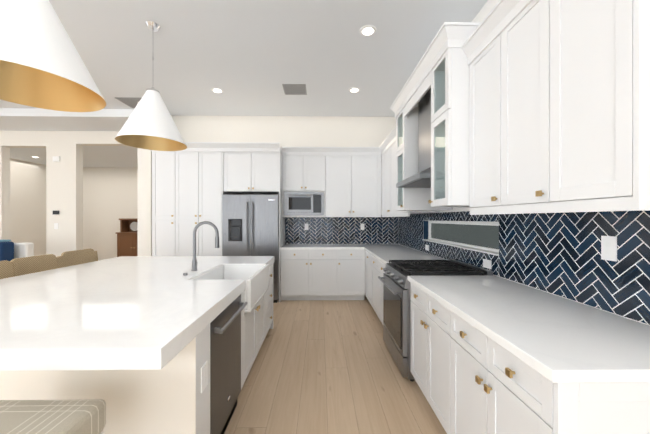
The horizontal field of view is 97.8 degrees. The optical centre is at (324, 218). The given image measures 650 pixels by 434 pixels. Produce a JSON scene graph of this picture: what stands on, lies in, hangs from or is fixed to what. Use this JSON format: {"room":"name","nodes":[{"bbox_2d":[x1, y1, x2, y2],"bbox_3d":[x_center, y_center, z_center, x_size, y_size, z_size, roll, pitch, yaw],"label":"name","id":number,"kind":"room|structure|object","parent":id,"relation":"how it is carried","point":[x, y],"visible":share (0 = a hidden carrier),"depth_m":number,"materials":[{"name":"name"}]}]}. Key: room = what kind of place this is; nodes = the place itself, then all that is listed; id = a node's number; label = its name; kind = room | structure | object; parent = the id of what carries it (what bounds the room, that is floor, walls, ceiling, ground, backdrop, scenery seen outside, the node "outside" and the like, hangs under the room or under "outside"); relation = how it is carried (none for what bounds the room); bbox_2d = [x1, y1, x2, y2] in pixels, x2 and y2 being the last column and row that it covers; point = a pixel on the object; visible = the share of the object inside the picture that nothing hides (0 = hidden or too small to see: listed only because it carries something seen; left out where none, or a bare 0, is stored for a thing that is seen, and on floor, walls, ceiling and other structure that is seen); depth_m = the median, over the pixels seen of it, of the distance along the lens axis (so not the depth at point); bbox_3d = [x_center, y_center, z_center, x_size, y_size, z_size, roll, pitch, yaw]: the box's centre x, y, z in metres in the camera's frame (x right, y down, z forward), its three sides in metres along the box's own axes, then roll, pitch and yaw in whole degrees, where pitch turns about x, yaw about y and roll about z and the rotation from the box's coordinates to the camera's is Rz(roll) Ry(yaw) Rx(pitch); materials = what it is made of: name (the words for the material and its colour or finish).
{"room":"kitchen","nodes":[
{"label":"kitchen","id":0,"kind":"room"},
{"bbox_2d":[0,0,487,167],"bbox_3d":[-4.624,-1.825,2.813,12.750,0.450,12.500,0,0,-1],"label":"ceiling","id":1,"kind":"structure","parent":0,"point":[249,57],"depth_m":3.32,"materials":[{"name":"white paint"}]},
{"bbox_2d":[0,0,105,111],"bbox_3d":[-1.496,-1.302,1.431,0.620,1.293,0.620,0,0,-1],"label":"pendant light","id":2,"kind":"object","parent":1,"relation":"hanging from","point":[42,65],"visible":1,"depth_m":1.41,"materials":[{"name":"white metal"}]},
{"bbox_2d":[115,97,140,107],"bbox_3d":[-3.131,-1.945,4.767,0.500,0.011,0.420,0,0,-1],"label":"ceiling vent","id":3,"kind":"object","parent":1,"relation":"in","point":[131,102],"visible":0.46,"depth_m":4.66,"materials":[{"name":"white metal"}]},
{"bbox_2d":[115,21,186,150],"bbox_3d":[-1.734,-1.353,2.861,0.620,1.191,0.620,0,0,-1],"label":"pendant light","id":4,"kind":"object","parent":1,"relation":"hanging from","point":[149,124],"visible":1,"depth_m":2.77,"materials":[{"name":"white metal"}]},
{"bbox_2d":[211,88,222,92],"bbox_3d":[-1.633,-1.946,4.302,0.176,0.009,0.176,0,0,-1],"label":"recessed light","id":5,"kind":"object","parent":1,"relation":"in","point":[217,90],"visible":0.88,"depth_m":4.29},
{"bbox_2d":[282,84,306,94],"bbox_3d":[-0.453,-1.945,4.272,0.340,0.011,0.340,0,0,-1],"label":"ceiling vent","id":6,"kind":"object","parent":1,"relation":"in","point":[294,89],"visible":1,"depth_m":4.25,"materials":[{"name":"white metal"}]},
{"bbox_2d":[349,87,359,92],"bbox_3d":[0.447,-1.946,4.286,0.176,0.009,0.176,0,0,-1],"label":"recessed light","id":7,"kind":"object","parent":1,"relation":"in","point":[354,89],"visible":1,"depth_m":4.26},
{"bbox_2d":[360,25,376,35],"bbox_3d":[0.446,-1.945,2.936,0.176,0.009,0.176,0,0,-1],"label":"recessed light","id":8,"kind":"object","parent":1,"relation":"in","point":[368,30],"visible":1,"depth_m":2.92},
{"bbox_2d":[0,0,649,325],"bbox_3d":[-4.624,-0.275,2.813,12.750,3.350,12.500,0,0,-1],"label":"wall","id":9,"kind":"structure","parent":0,"point":[112,196],"depth_m":5.83,"materials":[{"name":"beige paint"}]},
{"bbox_2d":[1,144,98,260],"bbox_3d":[-7.084,-0.077,5.806,7.930,2.950,0.013,0,0,-1],"label":"door frame","id":10,"kind":"structure","parent":9,"relation":"attached to","point":[5,193],"depth_m":5.81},
{"bbox_2d":[53,156,59,161],"bbox_3d":[-5.514,-1.232,5.823,0.130,0.100,0.030,0,0,-1],"label":"electrical outlet plate","id":11,"kind":"object","parent":9,"relation":"attached to","point":[55,158],"depth_m":5.81,"materials":[{"name":"white plastic"}]},
{"bbox_2d":[223,150,281,193],"bbox_3d":[-1.242,-0.806,5.060,0.927,0.690,0.612,0,0,-1],"label":"upper cabinet","id":12,"kind":"object","parent":9,"relation":"attached to","point":[244,171],"depth_m":4.76,"materials":[{"name":"white wood"}]},
{"bbox_2d":[282,152,305,191],"bbox_3d":[-0.537,-0.819,5.194,0.437,0.665,0.367,0,0,-1],"label":"upper cabinet","id":13,"kind":"object","parent":9,"relation":"attached to","point":[293,163],"depth_m":5.01,"materials":[{"name":"white wood"}]},
{"bbox_2d":[306,152,325,191],"bbox_3d":[-0.220,-0.819,5.199,0.437,0.665,0.367,0,0,-1],"label":"upper cabinet","id":14,"kind":"object","parent":9,"relation":"attached to","point":[315,161],"depth_m":5.02,"materials":[{"name":"white wood"}]},
{"bbox_2d":[322,152,353,215],"bbox_3d":[0.233,-0.616,5.207,0.583,1.070,0.367,0,0,-1],"label":"upper cabinet","id":15,"kind":"object","parent":9,"relation":"attached to","point":[339,194],"depth_m":5.03,"materials":[{"name":"white wood"}]},
{"bbox_2d":[284,192,323,214],"bbox_3d":[-0.377,-0.273,5.162,0.714,0.420,0.384,0,0,-1],"label":"microwave oven","id":16,"kind":"object","parent":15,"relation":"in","point":[303,203],"visible":0.98,"depth_m":5.01,"materials":[{"name":"silver metal"}]},
{"bbox_2d":[285,215,396,243],"bbox_3d":[0.304,0.199,5.389,2.130,0.560,0.026,0,0,-1],"label":"backsplash","id":17,"kind":"structure","parent":9,"relation":"attached to","point":[321,230],"depth_m":5.40,"materials":[{"name":"blue tile"}]},
{"bbox_2d":[354,152,381,215],"bbox_3d":[0.701,-0.616,5.215,0.595,1.070,0.367,0,0,-1],"label":"upper cabinet","id":18,"kind":"object","parent":9,"relation":"attached to","point":[367,165],"depth_m":5.04,"materials":[{"name":"white wood"}]},
{"bbox_2d":[382,148,385,215],"bbox_3d":[1.210,-0.616,4.656,0.396,1.070,0.526,0,0,-1],"label":"upper cabinet","id":19,"kind":"object","parent":9,"relation":"attached to","point":[383,149],"depth_m":4.84,"materials":[{"name":"white wood"}]},
{"bbox_2d":[386,140,393,215],"bbox_3d":[1.217,-0.616,4.220,0.396,1.070,0.586,0,0,-1],"label":"upper cabinet","id":20,"kind":"object","parent":9,"relation":"attached to","point":[389,147],"depth_m":4.40,"materials":[{"name":"white wood"}]},
{"bbox_2d":[396,88,430,187],"bbox_3d":[1.112,-0.795,2.798,0.620,0.897,0.760,0,0,-1],"label":"range hood","id":21,"kind":"object","parent":9,"relation":"attached to","point":[421,178],"visible":0.27,"depth_m":2.77,"materials":[{"name":"silver metal"}]},
{"bbox_2d":[394,124,441,215],"bbox_3d":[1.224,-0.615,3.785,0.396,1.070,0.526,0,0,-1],"label":"upper cabinet","id":22,"kind":"object","parent":9,"relation":"attached to","point":[407,201],"depth_m":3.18,"materials":[{"name":"white wood"}]},
{"bbox_2d":[422,221,498,255],"bbox_3d":[1.491,0.165,3.230,0.148,0.280,1.730,0,0,-1],"label":"window","id":23,"kind":"structure","parent":9,"relation":"attached to","point":[482,237],"depth_m":3.02,"materials":[{"name":"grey glass"}]},
{"bbox_2d":[483,259,491,268],"bbox_3d":[1.442,0.400,2.524,0.007,0.075,0.120,0,0,-1],"label":"electrical outlet plate","id":24,"kind":"object","parent":9,"relation":"attached to","point":[486,263],"depth_m":2.51,"materials":[{"name":"white plastic"}]},
{"bbox_2d":[466,36,529,211],"bbox_3d":[1.256,-0.614,1.867,0.396,1.070,0.422,0,0,-1],"label":"upper cabinet","id":25,"kind":"object","parent":9,"relation":"attached to","point":[478,66],"depth_m":1.95,"materials":[{"name":"white wood"}]},
{"bbox_2d":[490,0,533,207],"bbox_3d":[1.261,-0.614,1.534,0.396,1.070,0.483,0,0,-1],"label":"upper cabinet","id":26,"kind":"object","parent":9,"relation":"attached to","point":[511,43],"depth_m":1.61,"materials":[{"name":"white wood"}]},
{"bbox_2d":[397,211,649,324],"bbox_3d":[1.436,0.200,3.142,0.060,0.560,4.556,0,0,-1],"label":"backsplash","id":27,"kind":"structure","parent":9,"relation":"attached to","point":[558,254],"depth_m":1.70,"materials":[{"name":"blue tile"}]},
{"bbox_2d":[534,0,649,207],"bbox_3d":[1.266,-0.614,1.191,0.398,1.070,0.443,0,0,-1],"label":"upper cabinet","id":28,"kind":"object","parent":9,"relation":"attached to","point":[540,106],"depth_m":1.15,"materials":[{"name":"white wood"}]},
{"bbox_2d":[601,236,616,261],"bbox_3d":[1.460,0.151,1.460,0.007,0.125,0.075,0,0,-1],"label":"electrical outlet plate","id":29,"kind":"object","parent":9,"relation":"attached to","point":[609,248],"depth_m":1.45,"materials":[{"name":"white plastic"}]},
{"bbox_2d":[224,295,446,433],"bbox_3d":[-4.624,1.430,2.815,12.750,0.060,12.500,0,0,-1],"label":"floor","id":30,"kind":"structure","parent":0,"point":[324,367],"depth_m":2.43,"materials":[{"name":"brown wood"}]},
{"bbox_2d":[0,241,13,260],"bbox_3d":[-5.471,0.879,4.150,1.000,1.040,0.800,0,0,-1],"label":"armchair","id":31,"kind":"object","parent":30,"relation":"on","point":[7,251],"visible":0.23,"depth_m":4.45,"materials":[{"name":"blue fabric"}]},
{"bbox_2d":[0,260,18,278],"bbox_3d":[-2.587,0.885,2.358,0.540,1.030,0.524,0,0,-1],"label":"stool","id":32,"kind":"object","parent":30,"relation":"on","point":[8,269],"visible":0.08,"depth_m":2.53,"materials":[{"name":"wicker"}]},
{"bbox_2d":[14,243,33,258],"bbox_3d":[-5.199,0.899,4.955,0.570,1.000,0.600,0,0,-1],"label":"chair","id":33,"kind":"object","parent":30,"relation":"on","point":[21,250],"visible":0.02,"depth_m":4.66,"materials":[{"name":"white"}]},
{"bbox_2d":[11,254,60,275],"bbox_3d":[-2.635,0.885,2.827,0.540,1.030,0.524,0,0,-1],"label":"stool","id":34,"kind":"object","parent":30,"relation":"on","point":[33,264],"visible":0.04,"depth_m":2.83,"materials":[{"name":"wicker"}]},
{"bbox_2d":[57,248,97,267],"bbox_3d":[-2.674,0.885,3.377,0.540,1.030,0.524,0,0,-1],"label":"stool","id":35,"kind":"object","parent":30,"relation":"on","point":[74,257],"visible":0.06,"depth_m":3.34,"materials":[{"name":"wicker"}]},
{"bbox_2d":[116,219,137,256],"bbox_3d":[-5.670,0.692,8.588,0.990,1.410,0.480,0,0,-1],"label":"hutch","id":36,"kind":"object","parent":30,"relation":"on","point":[127,240],"visible":0.23,"depth_m":8.37,"materials":[{"name":"brown wood"}]},
{"bbox_2d":[130,222,137,231],"bbox_3d":[-5.663,0.241,8.647,0.615,0.310,0.229,0,0,-1],"label":"decor","id":37,"kind":"object","parent":36,"relation":"in","point":[134,226],"visible":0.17,"depth_m":8.68,"materials":[{"name":"white ceramic"}]},
{"bbox_2d":[0,260,274,433],"bbox_3d":[-1.428,0.981,2.485,1.630,0.839,2.265,0,0,-1],"label":"kitchen island","id":38,"kind":"object","parent":30,"relation":"on","point":[170,401],"depth_m":1.36,"materials":[{"name":"white wood"}]},
{"bbox_2d":[0,256,274,371],"bbox_3d":[-1.611,0.520,2.347,1.960,0.080,2.615,0,0,-1],"label":"island countertop","id":39,"kind":"structure","parent":38,"relation":"on","point":[123,313],"depth_m":1.47,"materials":[{"name":"white stone"}]},
{"bbox_2d":[183,221,218,275],"bbox_3d":[-1.117,0.250,2.561,0.266,0.459,0.314,0,0,-1],"label":"faucet","id":40,"kind":"object","parent":39,"relation":"on","point":[194,264],"visible":1,"depth_m":2.63,"materials":[{"name":"silver metal"}]},
{"bbox_2d":[190,264,268,312],"bbox_3d":[-0.845,0.615,2.646,0.498,0.261,0.797,0,0,-1],"label":"farmhouse sink","id":41,"kind":"object","parent":39,"relation":"in","point":[255,277],"visible":0.54,"depth_m":2.81,"materials":[{"name":"ceramic"}]},
{"bbox_2d":[201,361,207,392],"bbox_3d":[-0.620,0.811,1.461,0.007,0.125,0.075,0,0,-1],"label":"electrical outlet plate","id":42,"kind":"object","parent":38,"relation":"attached to","point":[204,369],"depth_m":1.45,"materials":[{"name":"white plastic"}]},
{"bbox_2d":[151,150,178,255],"bbox_3d":[-2.659,0.124,5.027,0.446,2.550,0.632,0,0,-1],"label":"tall cabinet","id":43,"kind":"object","parent":30,"relation":"on","point":[165,164],"depth_m":4.72,"materials":[{"name":"white wood"}]},
{"bbox_2d":[179,150,234,255],"bbox_3d":[-2.131,0.124,5.036,0.851,2.550,0.632,0,0,-1],"label":"tall cabinet","id":44,"kind":"object","parent":30,"relation":"on","point":[193,183],"depth_m":4.73,"materials":[{"name":"white wood"}]},
{"bbox_2d":[210,294,247,433],"bbox_3d":[-0.903,0.984,1.846,0.659,0.834,0.596,0,0,-1],"label":"dishwasher","id":45,"kind":"object","parent":30,"relation":"on","point":[225,357],"visible":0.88,"depth_m":1.78,"materials":[{"name":"grey metal"}]},
{"bbox_2d":[222,195,278,302],"bbox_3d":[-1.241,0.499,4.984,0.917,1.800,0.732,0,0,-1],"label":"refrigerator","id":46,"kind":"object","parent":30,"relation":"on","point":[250,225],"visible":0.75,"depth_m":4.68,"materials":[{"name":"silver metal"}]},
{"bbox_2d":[281,250,312,299],"bbox_3d":[-0.487,0.959,5.084,0.537,0.880,0.591,0,0,-1],"label":"base cabinet","id":47,"kind":"object","parent":30,"relation":"on","point":[296,265],"depth_m":4.79,"materials":[{"name":"white wood"}]},
{"bbox_2d":[313,250,332,299],"bbox_3d":[-0.040,0.959,5.091,0.598,0.880,0.591,0,0,-1],"label":"base cabinet","id":48,"kind":"object","parent":30,"relation":"on","point":[322,259],"depth_m":4.80,"materials":[{"name":"white wood"}]},
{"bbox_2d":[333,250,364,299],"bbox_3d":[0.419,0.959,5.063,0.559,0.880,0.662,0,0,-1],"label":"base cabinet","id":49,"kind":"object","parent":30,"relation":"on","point":[348,265],"depth_m":4.81,"materials":[{"name":"white wood"}]},
{"bbox_2d":[280,244,363,249],"bbox_3d":[-0.066,0.499,5.077,1.380,0.040,0.620,0,0,-1],"label":"countertop","id":50,"kind":"structure","parent":49,"relation":"on","point":[287,246],"depth_m":4.78,"materials":[{"name":"white stone"}]},
{"bbox_2d":[360,244,445,264],"bbox_3d":[1.026,0.499,4.294,0.777,0.040,2.220,0,0,-1],"label":"countertop","id":51,"kind":"structure","parent":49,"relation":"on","point":[384,253],"depth_m":3.94,"materials":[{"name":"white stone"}]},
{"bbox_2d":[365,251,369,300],"bbox_3d":[1.050,0.960,4.489,0.722,0.880,0.650,0,0,-1],"label":"base cabinet","id":52,"kind":"object","parent":30,"relation":"on","point":[366,253],"depth_m":4.63,"materials":[{"name":"white wood"}]},
{"bbox_2d":[369,254,376,313],"bbox_3d":[1.058,0.960,3.964,0.722,0.880,0.639,0,0,-1],"label":"base cabinet","id":53,"kind":"object","parent":30,"relation":"on","point":[372,260],"depth_m":4.11,"materials":[{"name":"white wood"}]},
{"bbox_2d":[377,259,385,324],"bbox_3d":[1.066,0.960,3.475,0.722,0.880,0.579,0,0,-1],"label":"base cabinet","id":54,"kind":"object","parent":30,"relation":"on","point":[380,265],"depth_m":3.63,"materials":[{"name":"white wood"}]},
{"bbox_2d":[410,282,420,388],"bbox_3d":[1.087,0.961,2.197,0.722,0.880,0.429,0,0,-1],"label":"base cabinet","id":55,"kind":"object","parent":30,"relation":"on","point":[415,293],"depth_m":2.29,"materials":[{"name":"white wood"}]},
{"bbox_2d":[421,290,440,422],"bbox_3d":[1.093,0.961,1.859,0.722,0.880,0.489,0,0,-1],"label":"base cabinet","id":56,"kind":"object","parent":30,"relation":"on","point":[430,308],"depth_m":1.96,"materials":[{"name":"white wood"}]},
{"bbox_2d":[378,259,492,381],"bbox_3d":[1.010,0.923,2.797,0.841,0.955,0.764,0,0,-1],"label":"range","id":57,"kind":"object","parent":30,"relation":"on","point":[396,307],"visible":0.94,"depth_m":2.62,"materials":[{"name":"silver metal"}]},
{"bbox_2d":[441,304,472,433],"bbox_3d":[1.099,0.961,1.490,0.722,0.880,0.489,0,0,-1],"label":"base cabinet","id":58,"kind":"object","parent":30,"relation":"on","point":[469,378],"depth_m":1.60,"materials":[{"name":"white wood"}]},
{"bbox_2d":[473,327,649,433],"bbox_3d":[1.105,0.962,1.141,0.722,0.880,0.448,0,0,-1],"label":"base cabinet","id":59,"kind":"object","parent":30,"relation":"on","point":[510,396],"depth_m":0.98,"materials":[{"name":"white wood"}]},
{"bbox_2d":[407,275,649,382],"bbox_3d":[1.084,0.501,1.659,0.747,0.040,1.505,0,0,-1],"label":"countertop","id":60,"kind":"structure","parent":59,"relation":"on","point":[553,338],"depth_m":1.25,"materials":[{"name":"white stone"}]},
{"bbox_3d":[-1.106,0.916,0.831,0.524,0.970,0.539,0,0,-1],"label":"stool","id":61,"kind":"object","parent":30,"relation":"on","visible":0},
{"bbox_2d":[0,399,105,433],"bbox_3d":[-1.107,0.763,0.872,0.512,0.124,0.488,0,0,-1],"label":"seat","id":62,"kind":"object","parent":61,"relation":"attached to","point":[81,416],"visible":1,"depth_m":1.02,"materials":[{"name":"fabric"}]}
]}

